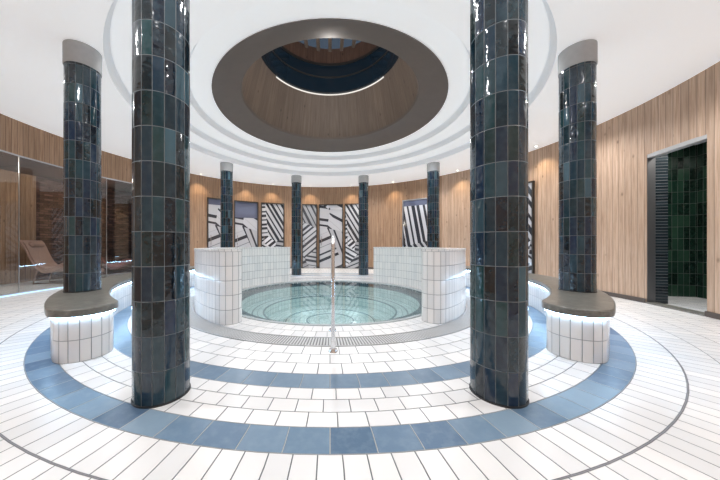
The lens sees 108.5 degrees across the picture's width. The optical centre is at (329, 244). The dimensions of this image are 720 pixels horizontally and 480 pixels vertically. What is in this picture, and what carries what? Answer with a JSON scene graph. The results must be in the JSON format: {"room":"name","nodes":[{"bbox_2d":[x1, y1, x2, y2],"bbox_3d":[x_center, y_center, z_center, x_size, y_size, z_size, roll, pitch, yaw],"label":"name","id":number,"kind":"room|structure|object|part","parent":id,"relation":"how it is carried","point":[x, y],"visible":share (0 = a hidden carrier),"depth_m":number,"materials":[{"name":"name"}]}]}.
{"room":"spa","nodes":[
{"label":"spa","id":0,"kind":"room"},
{"bbox_2d":[0,169,35,284],"bbox_3d":[-7.112,-0.450,3.999,1.907,2.700,4.559,0,0,-28],"label":"wall","id":1,"kind":"structure","parent":0,"point":[8,179],"depth_m":6.10,"materials":[{"name":"brown wood"}]},
{"bbox_2d":[0,151,131,191],"bbox_3d":[-6.058,-1.725,5.451,3.184,0.001,7.866,0,0,0],"label":"ceiling","id":2,"kind":"structure","parent":0,"point":[9,162],"depth_m":5.89,"materials":[{"name":"brown wood"}]},
{"bbox_2d":[36,176,131,280],"bbox_3d":[-6.402,-0.450,8.019,3.179,2.700,1.818,0,0,-29],"label":"wall","id":3,"kind":"structure","parent":0,"point":[49,192],"depth_m":6.96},
{"bbox_2d":[0,113,194,265],"bbox_3d":[-4.920,-0.769,4.607,1.559,3.338,7.328,0,0,0],"label":"wall","id":4,"kind":"structure","parent":0,"point":[17,137],"depth_m":5.20,"materials":[{"name":"brown wood"}]},
{"bbox_2d":[0,149,19,295],"bbox_3d":[-5.671,-0.371,4.330,0.031,2.542,0.802,0,0,-4],"label":"window","id":5,"kind":"structure","parent":4,"relation":"in","point":[0,149],"depth_m":4.72,"materials":[{"name":"clear glass"}]},
{"bbox_2d":[20,156,62,292],"bbox_3d":[-5.668,-0.371,5.126,0.031,2.542,0.802,0,0,4],"label":"window","id":6,"kind":"structure","parent":4,"relation":"in","point":[20,156],"depth_m":5.04,"materials":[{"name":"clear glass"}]},
{"bbox_2d":[101,176,106,276],"bbox_3d":[-5.546,-0.371,5.913,0.030,2.542,0.802,0,0,13],"label":"window","id":7,"kind":"structure","parent":4,"relation":"in","point":[101,176],"depth_m":6.30,"materials":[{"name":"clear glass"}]},
{"bbox_2d":[195,174,441,266],"bbox_3d":[-0.375,-0.769,9.151,7.914,3.338,1.761,0,0,0],"label":"wall","id":8,"kind":"structure","parent":0,"point":[384,200],"depth_m":9.49,"materials":[{"name":"brown wood"}]},
{"bbox_2d":[207,197,219,247],"bbox_3d":[-3.748,-0.338,8.764,0.783,2.475,0.076,0,0,-40],"label":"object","id":9,"kind":"structure","parent":8,"relation":"in","point":[213,204],"depth_m":8.64,"materials":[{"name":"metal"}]},
{"bbox_3d":[-3.756,-1.444,8.773,0.723,0.188,0.022,0,0,-40],"label":"reflective panel","id":10,"kind":"part","parent":9,"relation":"part of","materials":[{"name":"blue glass"}]},
{"bbox_2d":[234,200,257,246],"bbox_3d":[-3.005,-0.338,9.281,0.842,2.475,0.076,0,0,-30],"label":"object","id":11,"kind":"structure","parent":8,"relation":"in","point":[245,212],"depth_m":9.27,"materials":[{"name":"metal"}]},
{"bbox_3d":[-3.011,-1.256,9.291,0.781,0.562,0.022,0,0,-30],"label":"reflective panel","id":12,"kind":"part","parent":11,"relation":"part of","materials":[{"name":"blue glass"}]},
{"bbox_3d":[-3.011,-0.045,9.291,0.781,1.860,0.022,0,0,-30],"label":"patterned panel","id":13,"kind":"part","parent":11,"relation":"part of","materials":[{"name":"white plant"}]},
{"bbox_2d":[261,202,283,246],"bbox_3d":[-2.146,-0.338,9.677,0.851,2.475,0.077,0,0,-20],"label":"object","id":14,"kind":"structure","parent":8,"relation":"in","point":[272,214],"depth_m":9.67,"materials":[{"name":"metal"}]},
{"bbox_2d":[302,204,316,267],"bbox_3d":[-0.791,-0.338,9.967,0.580,2.475,0.076,0,0,-5],"label":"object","id":15,"kind":"structure","parent":8,"relation":"in","point":[309,211],"depth_m":9.97,"materials":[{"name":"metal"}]},
{"bbox_2d":[319,204,342,267],"bbox_3d":[0.035,-0.338,9.967,0.932,2.475,0.077,0,0,4],"label":"wall art panel","id":16,"kind":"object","parent":8,"relation":"in","point":[330,215],"depth_m":9.97,"materials":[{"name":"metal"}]},
{"bbox_2d":[290,266,373,268],"bbox_3d":[-0.375,0.866,9.144,7.914,0.068,1.776,0,0,0],"label":"baseboard","id":17,"kind":"structure","parent":8,"relation":"attached to","point":[317,266],"depth_m":9.83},
{"bbox_2d":[345,203,358,267],"bbox_3d":[0.850,-0.338,9.839,0.578,2.475,0.077,0,0,13],"label":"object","id":18,"kind":"structure","parent":8,"relation":"in","point":[351,210],"depth_m":9.84,"materials":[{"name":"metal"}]},
{"bbox_2d":[402,198,426,246],"bbox_3d":[2.918,-0.338,8.829,0.902,2.475,0.076,0,0,39],"label":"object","id":19,"kind":"structure","parent":8,"relation":"in","point":[414,211],"depth_m":8.85,"materials":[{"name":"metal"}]},
{"bbox_3d":[2.925,-1.444,8.839,0.842,0.188,0.022,0,0,39],"label":"reflective panel","id":20,"kind":"part","parent":19,"relation":"part of","materials":[{"name":"blue glass"}]},
{"bbox_2d":[0,268,719,479],"bbox_3d":[0.000,0.900,4.708,16.800,0.001,16.800,0,0,0],"label":"floor","id":21,"kind":"structure","parent":0,"point":[656,394],"depth_m":1.42,"materials":[{"name":"white tile"}]},
{"bbox_2d":[0,287,62,297],"bbox_3d":[-5.460,0.891,5.108,0.389,0.019,3.881,0,0,5],"label":"light line","id":22,"kind":"object","parent":21,"relation":"on","point":[58,287],"visible":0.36,"depth_m":4.86,"materials":[{"name":"white"}]},
{"bbox_2d":[19,240,103,283],"bbox_3d":[-6.362,0.394,6.189,1.320,1.013,0.570,0,0,-12],"label":"lounge chair","id":23,"kind":"object","parent":21,"relation":"on","point":[37,252],"visible":0.62,"depth_m":5.96,"materials":[{"name":"brown fabric"}]},
{"bbox_2d":[23,241,62,270],"bbox_3d":[-6.370,0.253,6.187,1.210,0.684,0.510,0,0,-12],"label":"cushion","id":24,"kind":"object","parent":23,"relation":"on","point":[37,252],"depth_m":5.97,"materials":[{"name":"brown fabric"}]},
{"bbox_3d":[-6.365,0.711,5.973,0.849,0.379,0.033,0,0,-12],"label":"leg frame","id":25,"kind":"part","parent":23,"relation":"part of","materials":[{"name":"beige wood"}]},
{"bbox_2d":[101,256,131,277],"bbox_3d":[-5.870,0.394,7.216,0.570,1.013,1.320,0,0,38],"label":"lounge chair","id":26,"kind":"object","parent":21,"relation":"on","point":[121,263],"visible":0.42,"depth_m":7.01,"materials":[{"name":"red fabric"}]},
{"bbox_2d":[101,256,131,266],"bbox_3d":[-5.875,0.253,7.210,0.510,0.684,1.210,0,0,38],"label":"cushion","id":27,"kind":"object","parent":26,"relation":"on","point":[121,263],"depth_m":7.04,"materials":[{"name":"red fabric"}]},
{"bbox_2d":[44,266,193,363],"bbox_3d":[-2.654,0.694,4.708,1.681,0.412,5.579,0,0,0],"label":"tiled bench","id":28,"kind":"object","parent":21,"relation":"on","point":[81,323],"visible":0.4,"depth_m":2.06,"materials":[{"name":"white tile"}]},
{"bbox_2d":[62,39,101,292],"bbox_3d":[-2.658,-0.802,2.777,0.311,2.580,0.311,0,0,2],"label":"tiled pillar","id":29,"kind":"structure","parent":28,"relation":"on","point":[82,63],"depth_m":2.67,"materials":[{"name":"blue tile"}]},
{"bbox_3d":[-2.654,0.517,4.708,1.681,0.060,5.579,0,0,0],"label":"seat","id":30,"kind":"part","parent":28,"relation":"part of","materials":[{"name":"grey stone"}]},
{"bbox_2d":[131,0,190,408],"bbox_3d":[-1.020,-0.596,1.569,0.311,2.992,0.311,0,0,31],"label":"tiled pillar","id":31,"kind":"structure","parent":21,"relation":"on","point":[160,28],"depth_m":1.44,"materials":[{"name":"blue tile"}]},
{"bbox_2d":[194,247,290,324],"bbox_3d":[-1.589,0.474,4.728,1.214,0.851,3.670,0,0,0],"label":"wall","id":32,"kind":"structure","parent":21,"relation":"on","point":[221,274],"depth_m":3.09,"materials":[{"name":"white tile"}]},
{"bbox_2d":[220,162,232,246],"bbox_3d":[-2.658,-0.802,6.639,0.311,2.580,0.311,0,0,34],"label":"tiled pillar","id":33,"kind":"structure","parent":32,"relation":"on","point":[226,168],"depth_m":6.52,"materials":[{"name":"blue tile"}]},
{"bbox_2d":[291,175,301,274],"bbox_3d":[-1.020,-0.596,7.846,0.311,2.992,0.311,0,0,5],"label":"tiled pillar","id":34,"kind":"structure","parent":21,"relation":"on","point":[296,180],"depth_m":7.72,"materials":[{"name":"blue tile"}]},
{"bbox_2d":[24,273,635,454],"bbox_3d":[0.000,0.900,4.708,7.200,0.001,7.200,0,0,0],"label":"floor band","id":35,"kind":"object","parent":21,"relation":"attached to","point":[49,378],"visible":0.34,"depth_m":1.30,"materials":[{"name":"blue tile"}]},
{"bbox_2d":[114,275,545,388],"bbox_3d":[0.000,0.900,4.708,6.180,0.001,6.180,0,0,0],"label":"floor band","id":36,"kind":"object","parent":21,"relation":"on","point":[122,336],"visible":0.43,"depth_m":1.79,"materials":[{"name":"blue tile"}]},
{"bbox_2d":[190,277,469,346],"bbox_3d":[0.000,0.904,4.708,4.845,0.021,4.845,0,0,0],"label":"drain grate","id":37,"kind":"object","parent":21,"relation":"in","point":[197,322],"visible":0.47,"depth_m":2.56,"materials":[{"name":"metal"}]},
{"bbox_2d":[242,280,421,325],"bbox_3d":[0.000,1.136,4.708,3.690,0.487,3.690,0,0,0],"label":"pool","id":38,"kind":"object","parent":21,"relation":"in","point":[307,303],"visible":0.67,"depth_m":5.37,"materials":[{"name":"teal liquid"}]},
{"bbox_2d":[328,236,337,352],"bbox_3d":[0.026,0.408,2.450,0.082,0.983,0.608,0,0,0],"label":"handrail","id":39,"kind":"object","parent":21,"relation":"on","point":[332,329],"visible":1,"depth_m":2.18,"materials":[{"name":"silver metal"}]},
{"bbox_3d":[0.026,0.408,2.450,0.032,0.983,0.556,0,0,0],"label":"rail","id":40,"kind":"part","parent":39,"relation":"part of","materials":[{"name":"silver metal"}]},
{"bbox_2d":[0,272,688,479],"bbox_3d":[0.000,0.900,4.708,7.644,0.001,7.644,0,0,0],"label":"joint","id":41,"kind":"object","parent":21,"relation":"on","point":[305,272],"visible":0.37,"depth_m":1.13,"materials":[{"name":"grey"}]},
{"bbox_2d":[358,175,368,274],"bbox_3d":[1.020,-0.596,7.846,0.311,2.992,0.311,0,0,-5],"label":"tiled pillar","id":42,"kind":"structure","parent":21,"relation":"on","point":[363,180],"depth_m":7.72,"materials":[{"name":"blue tile"}]},
{"bbox_2d":[373,247,465,323],"bbox_3d":[1.633,0.474,4.718,1.126,0.851,3.567,0,0,0],"label":"wall","id":43,"kind":"structure","parent":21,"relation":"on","point":[440,273],"depth_m":3.18,"materials":[{"name":"white tile"}]},
{"bbox_2d":[427,162,439,246],"bbox_3d":[2.658,-0.802,6.639,0.311,2.580,0.311,0,0,-34],"label":"tiled pillar","id":44,"kind":"structure","parent":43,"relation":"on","point":[433,168],"depth_m":6.52,"materials":[{"name":"blue tile"}]},
{"bbox_2d":[469,0,528,408],"bbox_3d":[1.020,-0.596,1.569,0.311,2.992,0.311,0,0,-31],"label":"tiled pillar","id":45,"kind":"structure","parent":21,"relation":"on","point":[498,28],"depth_m":1.45,"materials":[{"name":"blue tile"}]},
{"bbox_2d":[466,266,615,363],"bbox_3d":[2.654,0.694,4.708,1.681,0.412,5.579,0,0,0],"label":"tiled bench","id":46,"kind":"object","parent":21,"relation":"on","point":[577,323],"visible":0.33,"depth_m":2.05,"materials":[{"name":"white tile"}]},
{"bbox_3d":[2.654,0.517,4.708,1.681,0.060,5.579,0,0,0],"label":"seat","id":47,"kind":"part","parent":46,"relation":"part of","materials":[{"name":"grey stone"}]},
{"bbox_2d":[558,39,597,292],"bbox_3d":[2.658,-0.802,2.777,0.311,2.580,0.311,0,0,-2],"label":"tiled pillar","id":48,"kind":"structure","parent":46,"relation":"on","point":[577,63],"depth_m":2.66,"materials":[{"name":"blue tile"}]},
{"bbox_2d":[0,0,719,186],"bbox_3d":[0.000,-2.252,4.708,12.450,0.326,12.450,0,0,0],"label":"ceiling","id":49,"kind":"structure","parent":0,"point":[647,48],"depth_m":3.10,"materials":[{"name":"white paint"}]},
{"bbox_2d":[212,18,447,151],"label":"skylight","id":50,"kind":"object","parent":49,"relation":"attached to","point":[322,84],"depth_m":5.42,"materials":[{"name":"wood"}]},
{"bbox_3d":[0.000,-4.312,4.708,2.430,0.375,2.430,0,0,0],"label":"timber crown","id":51,"kind":"part","parent":50,"relation":"part of","materials":[{"name":"brown wood"}]},
{"bbox_3d":[0.000,-4.500,4.708,2.475,0.001,2.475,0,0,0],"label":"glass pane","id":52,"kind":"part","parent":50,"relation":"part of","materials":[{"name":"clear glass"}]},
{"bbox_2d":[442,61,719,313],"bbox_3d":[3.861,-0.769,3.961,2.047,3.338,8.392,0,0,10],"label":"wall","id":53,"kind":"structure","parent":0,"point":[689,110],"depth_m":4.31,"materials":[{"name":"brown wood"}]},
{"bbox_2d":[528,181,534,273],"bbox_3d":[4.688,-0.300,6.191,0.076,2.400,0.380,0,0,-16],"label":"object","id":54,"kind":"structure","parent":53,"relation":"in","point":[531,184],"depth_m":6.05,"materials":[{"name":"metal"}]},
{"bbox_3d":[4.699,-0.289,6.195,0.022,2.348,0.320,0,0,-16],"label":"patterned panel","id":55,"kind":"part","parent":54,"relation":"part of","materials":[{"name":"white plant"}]},
{"bbox_2d":[600,290,719,319],"bbox_3d":[3.853,0.866,3.962,2.056,0.068,8.392,0,0,10],"label":"baseboard","id":56,"kind":"structure","parent":53,"relation":"attached to","point":[633,298],"depth_m":4.12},
{"bbox_2d":[645,134,706,315],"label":"door","id":57,"kind":"structure","parent":53,"relation":"in","point":[676,174],"depth_m":4.40,"materials":[{"name":"tile"}]}
]}

